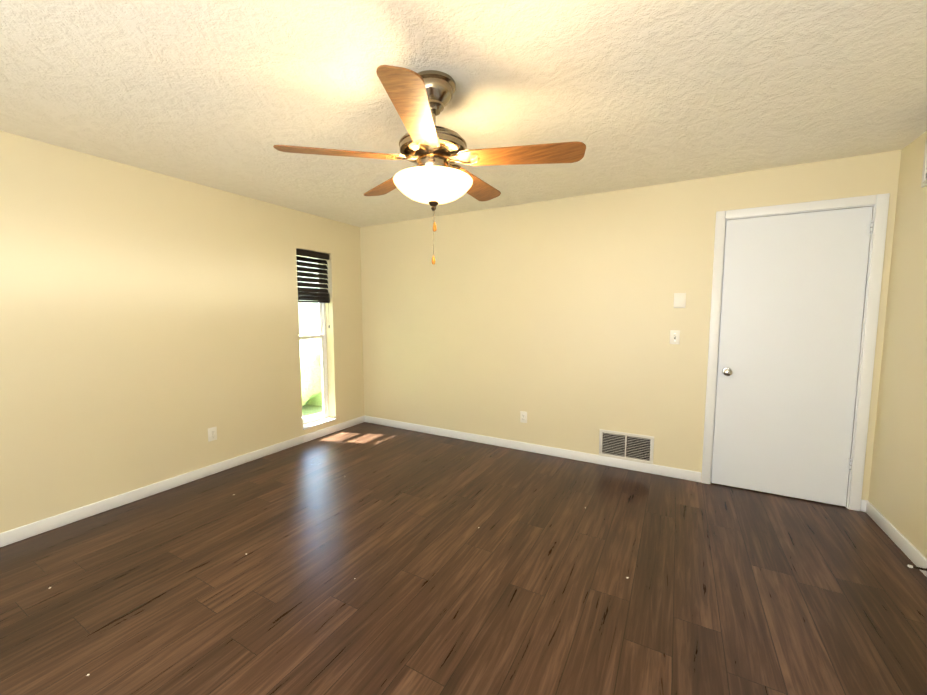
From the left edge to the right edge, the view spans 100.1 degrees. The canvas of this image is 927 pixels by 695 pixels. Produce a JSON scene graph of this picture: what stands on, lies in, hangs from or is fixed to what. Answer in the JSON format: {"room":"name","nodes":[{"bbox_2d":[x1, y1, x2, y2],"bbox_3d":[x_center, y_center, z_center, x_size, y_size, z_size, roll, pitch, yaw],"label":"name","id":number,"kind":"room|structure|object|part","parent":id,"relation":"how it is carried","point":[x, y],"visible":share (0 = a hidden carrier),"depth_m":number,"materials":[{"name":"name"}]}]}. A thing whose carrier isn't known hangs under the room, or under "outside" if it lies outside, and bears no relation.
{"room":"empty bedroom","nodes":[
{"label":"empty bedroom","id":0,"kind":"room"},
{"bbox_2d":[0,131,363,532],"bbox_3d":[-2.717,-0.051,2.489,0.200,2.440,6.100,3,6,29],"label":"wall","id":1,"kind":"structure","parent":0,"point":[149,327],"depth_m":2.87,"materials":[{"name":"beige paint"}]},
{"bbox_2d":[0,416,363,546],"bbox_3d":[-2.622,1.126,2.539,0.017,0.085,5.600,3,6,29],"label":"baseboard","id":2,"kind":"structure","parent":1,"relation":"attached to","point":[11,536],"depth_m":2.95,"materials":[{"name":"white wood"}]},
{"bbox_2d":[208,427,216,441],"bbox_3d":[-2.163,0.747,3.346,0.010,0.116,0.072,3,6,29],"label":"electrical outlet","id":3,"kind":"object","parent":1,"relation":"attached to","point":[212,433],"visible":1,"depth_m":3.34,"materials":[{"name":"plastic"}]},
{"bbox_2d":[296,255,336,429],"bbox_3d":[-1.687,-0.092,4.322,0.197,1.920,0.460,3,6,29],"label":"window","id":4,"kind":"structure","parent":1,"relation":"in","point":[313,420],"depth_m":4.49,"materials":[{"name":"plastic"}]},
{"bbox_2d":[296,249,329,327],"bbox_3d":[-1.660,-0.625,4.260,0.073,0.842,0.452,3,6,29],"label":"window blind","id":5,"kind":"object","parent":4,"relation":"attached to","point":[321,295],"visible":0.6,"depth_m":4.25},
{"bbox_2d":[297,256,318,333],"bbox_3d":[-7.772,-0.746,7.767,0.200,3.500,26.000,3,6,29],"label":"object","id":6,"kind":"object","parent":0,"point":[309,309],"depth_m":12.49,"materials":[{"name":"white"}]},
{"bbox_2d":[0,422,926,694],"bbox_3d":[-0.579,1.317,1.419,5.190,0.100,6.100,3,6,29],"label":"floor","id":7,"kind":"structure","parent":0,"point":[474,568],"depth_m":1.98,"materials":[{"name":"laminate"}]},
{"bbox_2d":[0,0,926,226],"bbox_3d":[-0.579,-1.213,1.196,5.190,0.100,6.100,3,6,29],"label":"ceiling","id":8,"kind":"structure","parent":0,"point":[226,95],"depth_m":1.81,"materials":[{"name":"white paint"}]},
{"bbox_2d":[273,65,585,264],"bbox_3d":[-0.126,-0.809,1.845,1.298,0.819,1.332,3,6,29],"label":"ceiling fan","id":9,"kind":"object","parent":8,"relation":"hanging from","point":[435,176],"visible":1,"depth_m":1.72,"materials":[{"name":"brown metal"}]},
{"bbox_3d":[-0.142,-0.737,1.833,0.374,0.100,0.374,3,6,29],"label":"lamp shade","id":10,"kind":"part","parent":9,"relation":"part of","materials":[{"name":"white glass"}]},
{"bbox_2d":[360,150,900,499],"bbox_3d":[0.924,-0.163,3.752,4.940,2.440,0.150,3,6,29],"label":"wall","id":11,"kind":"structure","parent":0,"point":[557,320],"depth_m":3.62,"materials":[{"name":"beige paint"}]},
{"bbox_2d":[520,411,526,422],"bbox_3d":[0.606,0.702,3.913,0.072,0.116,0.010,3,6,29],"label":"electrical outlet","id":12,"kind":"object","parent":11,"relation":"attached to","point":[523,416],"visible":1,"depth_m":3.91,"materials":[{"name":"plastic"}]},
{"bbox_2d":[364,415,700,481],"bbox_3d":[0.353,0.991,4.078,3.663,0.085,0.013,3,6,29],"label":"baseboard","id":13,"kind":"structure","parent":11,"relation":"attached to","point":[684,474],"depth_m":3.80,"materials":[{"name":"white wood"}]},
{"bbox_2d":[599,429,653,463],"bbox_3d":[1.444,0.882,3.460,0.450,0.250,0.013,3,6,29],"label":"air vent","id":14,"kind":"object","parent":11,"relation":"in","point":[627,446],"visible":1,"depth_m":3.46,"materials":[{"name":"metal"}]},
{"bbox_2d":[670,330,679,343],"bbox_3d":[1.745,-0.084,3.205,0.072,0.116,0.020,3,6,29],"label":"light switch","id":15,"kind":"object","parent":11,"relation":"attached to","point":[674,336],"visible":1,"depth_m":3.21,"materials":[{"name":"plastic"}]},
{"bbox_2d":[673,293,685,307],"bbox_3d":[1.768,-0.385,3.173,0.086,0.122,0.007,3,6,29],"label":"switch plate","id":16,"kind":"object","parent":11,"relation":"attached to","point":[679,300],"visible":1,"depth_m":3.17,"materials":[{"name":"plastic"}]},
{"bbox_2d":[711,206,873,506],"bbox_3d":[2.378,0.082,2.862,0.834,2.092,0.106,3,6,29],"label":"door","id":17,"kind":"structure","parent":11,"relation":"in","point":[792,299],"depth_m":2.86,"materials":[{"name":"wood"}]},
{"bbox_2d":[701,193,889,510],"bbox_3d":[2.402,0.046,2.920,0.955,2.170,0.138,3,6,29],"label":"door frame","id":18,"kind":"structure","parent":11,"relation":"attached to","point":[879,203],"depth_m":2.71,"materials":[{"name":"white wood"}]},
{"bbox_2d":[868,131,926,557],"bbox_3d":[1.477,0.164,0.030,0.150,2.440,5.850,3,6,29],"label":"wall","id":19,"kind":"structure","parent":0,"point":[897,499],"depth_m":2.35,"materials":[{"name":"beige paint"}]},
{"bbox_2d":[860,499,926,576],"bbox_3d":[2.400,1.175,1.984,0.038,0.085,1.705,3,6,29],"label":"baseboard","id":20,"kind":"structure","parent":19,"relation":"attached to","point":[913,554],"depth_m":2.34,"materials":[{"name":"white wood"}]},
{"bbox_2d":[907,565,926,570],"bbox_3d":[2.396,1.162,2.045,0.080,0.024,0.023,3,6,29],"label":"door stop","id":21,"kind":"object","parent":20,"relation":"attached to","point":[915,567],"visible":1,"depth_m":2.04,"materials":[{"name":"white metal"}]},
{"bbox_2d":[921,139,926,187],"bbox_3d":[2.533,-1.043,2.005,0.013,0.270,0.560,3,6,29],"label":"air vent","id":22,"kind":"object","parent":19,"relation":"in","point":[924,179],"visible":0.96,"depth_m":2.23,"materials":[{"name":"metal"}]},
{"label":"outside","id":23,"kind":"structure","parent":0,"visible":0},
{"bbox_2d":[302,405,322,417],"bbox_3d":[-14.777,0.657,11.790,29.780,0.100,50.000,3,6,29],"label":"ground","id":24,"kind":"structure","parent":23,"point":[308,411],"depth_m":6.57,"materials":[{"name":"green plant"}]},
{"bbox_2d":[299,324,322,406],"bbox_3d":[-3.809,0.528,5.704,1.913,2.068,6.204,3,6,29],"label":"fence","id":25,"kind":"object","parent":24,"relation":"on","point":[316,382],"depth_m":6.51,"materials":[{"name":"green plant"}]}
]}

